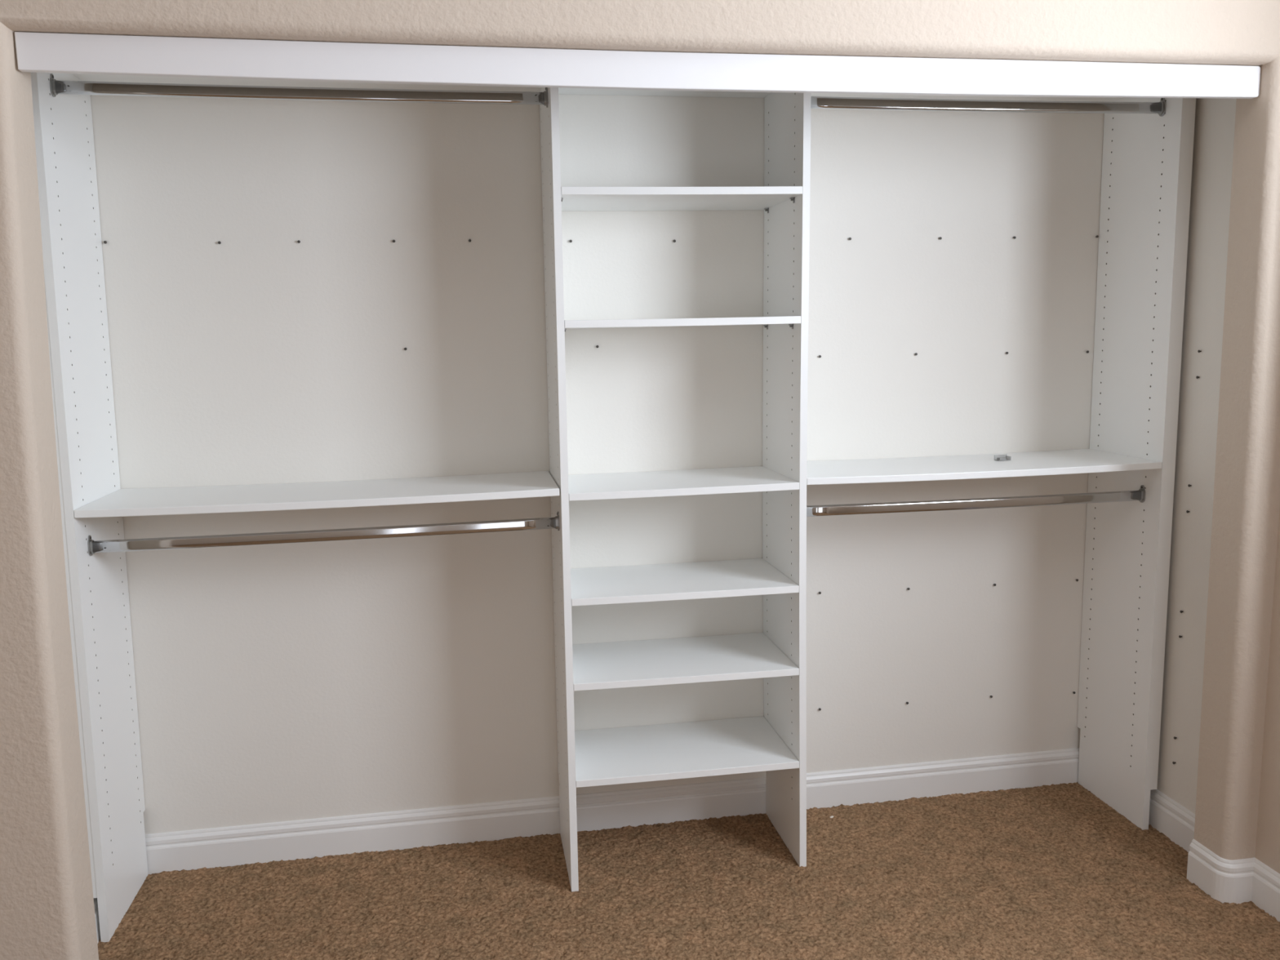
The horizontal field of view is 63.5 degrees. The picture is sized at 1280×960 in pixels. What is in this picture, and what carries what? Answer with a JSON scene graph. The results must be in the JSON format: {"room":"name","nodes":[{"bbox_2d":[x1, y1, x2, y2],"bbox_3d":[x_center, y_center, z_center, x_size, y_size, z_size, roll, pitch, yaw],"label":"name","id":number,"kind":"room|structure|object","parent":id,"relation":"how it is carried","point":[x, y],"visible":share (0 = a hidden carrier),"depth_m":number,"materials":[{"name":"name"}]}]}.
{"room":"bedroom closet","nodes":[
{"label":"bedroom closet","id":0,"kind":"room"},
{"bbox_2d":[90,93,1104,834],"bbox_3d":[-0.006,-0.260,2.984,3.115,2.600,0.100,-2,8,-9],"label":"wall","id":1,"kind":"structure","parent":0,"point":[277,682],"depth_m":2.92,"materials":[{"name":"white paint"}]},
{"bbox_2d":[145,747,1079,874],"bbox_3d":[0.028,0.982,3.107,2.915,0.114,0.015,-2,8,-9],"label":"baseboard","id":2,"kind":"structure","parent":1,"relation":"attached to","point":[292,840],"depth_m":3.07,"materials":[{"name":"white wood"}]},
{"bbox_2d":[0,0,1279,959],"bbox_3d":[-0.529,-0.258,2.164,4.395,2.850,0.117,-2,8,-9],"label":"wall","id":3,"kind":"structure","parent":0,"point":[47,909],"depth_m":2.15,"materials":[{"name":"beige paint"}]},
{"bbox_2d":[14,31,1261,98],"bbox_3d":[0.125,-0.864,2.182,2.652,0.080,0.019,-2,8,-9],"label":"header board","id":4,"kind":"object","parent":3,"relation":"attached to","point":[36,52],"visible":1,"depth_m":2.14,"materials":[{"name":"white"}]},
{"bbox_2d":[97,782,1279,959],"bbox_3d":[0.020,1.410,0.520,4.800,0.014,5.220,-2,8,-9],"label":"floor","id":5,"kind":"structure","parent":0,"point":[1052,872],"depth_m":2.70,"materials":[{"name":"brown carpet"}]},
{"bbox_2d":[30,71,147,942],"bbox_3d":[-1.364,0.077,2.571,0.067,2.103,0.342,-2,8,-9],"label":"vertical panel","id":6,"kind":"object","parent":5,"relation":"on","point":[97,584],"visible":0.99,"depth_m":2.52,"materials":[{"name":"white laminate"}]},
{"bbox_2d":[49,73,547,107],"bbox_3d":[-0.782,-0.918,2.443,1.125,0.056,0.026,-2,8,-9],"label":"hanging rod","id":7,"kind":"object","parent":6,"relation":"attached to","point":[57,86],"visible":0.98,"depth_m":2.43,"materials":[{"name":"silver metal"}]},
{"bbox_2d":[49,73,57,97],"bbox_3d":[-1.332,-0.897,2.351,0.009,0.050,0.026,-2,8,-9],"label":"socket","id":8,"kind":"object","parent":7,"relation":"attached to","point":[53,82],"depth_m":2.34,"materials":[{"name":"grey metal"}]},
{"bbox_2d":[543,87,547,107],"bbox_3d":[-0.231,-0.939,2.534,0.009,0.050,0.026,-2,8,-9],"label":"socket","id":9,"kind":"object","parent":7,"relation":"attached to","point":[545,93],"depth_m":2.53,"materials":[{"name":"grey metal"}]},
{"bbox_2d":[73,471,559,518],"bbox_3d":[-0.788,0.033,2.664,1.131,0.024,0.343,-2,8,-9],"label":"shelf","id":10,"kind":"object","parent":6,"relation":"attached to","point":[128,502],"visible":1,"depth_m":2.58,"materials":[{"name":"white laminate"}]},
{"bbox_2d":[87,511,559,555],"bbox_3d":[-0.771,0.133,2.593,1.136,0.054,0.026,-2,8,-9],"label":"hanging rod","id":11,"kind":"object","parent":6,"relation":"attached to","point":[468,527],"visible":1,"depth_m":2.58,"materials":[{"name":"silver metal"}]},
{"bbox_2d":[87,535,94,555],"bbox_3d":[-1.326,0.159,2.502,0.009,0.050,0.026,-2,8,-9],"label":"socket","id":12,"kind":"object","parent":11,"relation":"attached to","point":[91,543],"depth_m":2.49,"materials":[{"name":"grey metal"}]},
{"bbox_2d":[555,511,559,530],"bbox_3d":[-0.215,0.107,2.685,0.009,0.050,0.026,-2,8,-9],"label":"socket","id":13,"kind":"object","parent":11,"relation":"attached to","point":[557,517],"depth_m":2.68,"materials":[{"name":"grey metal"}]},
{"bbox_2d":[539,87,578,891],"bbox_3d":[-0.212,0.027,2.761,0.037,2.103,0.342,-2,8,-9],"label":"vertical panel","id":14,"kind":"object","parent":5,"relation":"on","point":[552,201],"visible":0.99,"depth_m":2.67,"materials":[{"name":"white laminate"}]},
{"bbox_2d":[71,73,1123,102],"bbox_3d":[0.016,-1.034,2.651,2.913,0.019,0.343,-2,8,-9],"label":"shelf","id":15,"kind":"object","parent":14,"relation":"on","point":[94,77],"visible":0.09,"depth_m":2.71,"materials":[{"name":"white laminate"}]},
{"bbox_2d":[560,186,802,210],"bbox_3d":[0.080,-0.735,2.704,0.605,0.022,0.343,-2,8,-9],"label":"shelf","id":16,"kind":"object","parent":14,"relation":"attached to","point":[744,197],"visible":0.9,"depth_m":2.60,"materials":[{"name":"white laminate"}]},
{"bbox_2d":[568,466,799,501],"bbox_3d":[0.090,0.006,2.811,0.602,0.021,0.343,-2,8,-9],"label":"shelf","id":17,"kind":"object","parent":14,"relation":"attached to","point":[754,478],"visible":0.92,"depth_m":2.72,"materials":[{"name":"white laminate"}]},
{"bbox_2d":[570,558,799,606],"bbox_3d":[0.095,0.277,2.850,0.603,0.021,0.343,-2,8,-9],"label":"shelf","id":18,"kind":"object","parent":14,"relation":"attached to","point":[755,576],"visible":0.91,"depth_m":2.79,"materials":[{"name":"white laminate"}]},
{"bbox_2d":[572,632,799,690],"bbox_3d":[0.099,0.500,2.882,0.605,0.023,0.343,-2,8,-9],"label":"shelf","id":19,"kind":"object","parent":14,"relation":"attached to","point":[681,660],"visible":0.93,"depth_m":2.83,"materials":[{"name":"white laminate"}]},
{"bbox_2d":[574,715,799,787],"bbox_3d":[0.104,0.760,2.920,0.607,0.021,0.343,-2,8,-9],"label":"shelf","id":20,"kind":"object","parent":14,"relation":"attached to","point":[691,749],"visible":0.89,"depth_m":2.88,"materials":[{"name":"white laminate"}]},
{"bbox_2d":[762,92,811,866],"bbox_3d":[0.397,0.001,2.862,0.034,2.103,0.342,-2,8,-9],"label":"vertical panel","id":21,"kind":"object","parent":5,"relation":"on","point":[787,115],"visible":0.84,"depth_m":2.80,"materials":[{"name":"white laminate"}]},
{"bbox_2d":[564,315,800,328],"bbox_3d":[0.084,-0.418,2.749,0.603,0.020,0.343,-2,8,-9],"label":"shelf","id":22,"kind":"object","parent":21,"relation":"attached to","point":[615,323],"visible":0.93,"depth_m":2.58,"materials":[{"name":"white laminate"}]},
{"bbox_2d":[806,484,1145,516],"bbox_3d":[0.928,0.060,2.866,1.025,0.052,0.026,-2,8,-9],"label":"hanging rod","id":23,"kind":"object","parent":21,"relation":"attached to","point":[1138,495],"visible":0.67,"depth_m":2.86,"materials":[{"name":"silver metal"}]},
{"bbox_2d":[1138,484,1145,502],"bbox_3d":[1.430,0.040,2.949,0.009,0.050,0.026,-2,8,-9],"label":"socket","id":24,"kind":"object","parent":23,"relation":"attached to","point":[1141,491],"depth_m":2.94,"materials":[{"name":"grey metal"}]},
{"bbox_2d":[810,96,1165,116],"bbox_3d":[0.912,-0.988,2.715,1.019,0.052,0.026,-2,8,-9],"label":"hanging rod","id":25,"kind":"object","parent":21,"relation":"attached to","point":[816,102],"visible":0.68,"depth_m":2.71,"materials":[{"name":"silver metal"}]},
{"bbox_2d":[1158,97,1165,116],"bbox_3d":[1.411,-1.010,2.797,0.009,0.050,0.026,-2,8,-9],"label":"socket","id":26,"kind":"object","parent":25,"relation":"attached to","point":[1162,104],"depth_m":2.79,"materials":[{"name":"grey metal"}]},
{"bbox_2d":[1076,97,1195,830],"bbox_3d":[1.437,-0.044,3.034,0.043,2.103,0.342,-2,8,-9],"label":"vertical panel","id":27,"kind":"object","parent":5,"relation":"on","point":[1146,177],"visible":0.95,"depth_m":2.99,"materials":[{"name":"white laminate"}]},
{"bbox_2d":[806,448,1161,484],"bbox_3d":[0.911,-0.040,2.945,1.025,0.023,0.343,-2,8,-9],"label":"shelf","id":28,"kind":"object","parent":27,"relation":"attached to","point":[1077,460],"visible":0.9,"depth_m":2.86,"materials":[{"name":"white laminate"}]},
{"bbox_2d":[994,454,1011,461],"bbox_3d":[1.047,-0.065,2.986,0.042,0.015,0.022,-4,9,-17],"label":"clip","id":29,"kind":"object","parent":28,"relation":"on","point":[997,457],"visible":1,"depth_m":2.99,"materials":[{"name":"white metal"}]},
{"bbox_2d":[1156,97,1279,873],"bbox_3d":[1.917,-0.082,0.625,0.120,2.850,5.200,-2,8,-9],"label":"wall","id":30,"kind":"structure","parent":0,"point":[1215,117],"depth_m":2.78,"materials":[{"name":"white paint"}]},
{"bbox_2d":[1148,789,1195,852],"bbox_3d":[1.508,0.962,3.047,0.015,0.114,0.589,-2,8,-9],"label":"baseboard","id":31,"kind":"structure","parent":30,"relation":"attached to","point":[1167,816],"depth_m":2.95,"materials":[{"name":"white wood"}]},
{"bbox_2d":[1186,839,1279,921],"bbox_3d":[1.543,1.025,2.606,0.085,0.114,0.329,-6,10,-30],"label":"baseboard","id":32,"kind":"structure","parent":30,"relation":"attached to","point":[1240,881],"depth_m":2.63,"materials":[{"name":"white wood"}]},
{"bbox_3d":[-1.433,-0.147,2.394,0.100,2.600,0.605,-2,8,-9],"label":"wall","id":33,"kind":"structure","parent":0,"visible":0},
{"bbox_2d":[93,897,100,944],"bbox_3d":[-1.351,1.085,2.575,0.015,0.114,0.589,-2,8,-9],"label":"baseboard","id":34,"kind":"structure","parent":33,"relation":"attached to","point":[95,903],"depth_m":2.56,"materials":[{"name":"white wood"}]}
]}

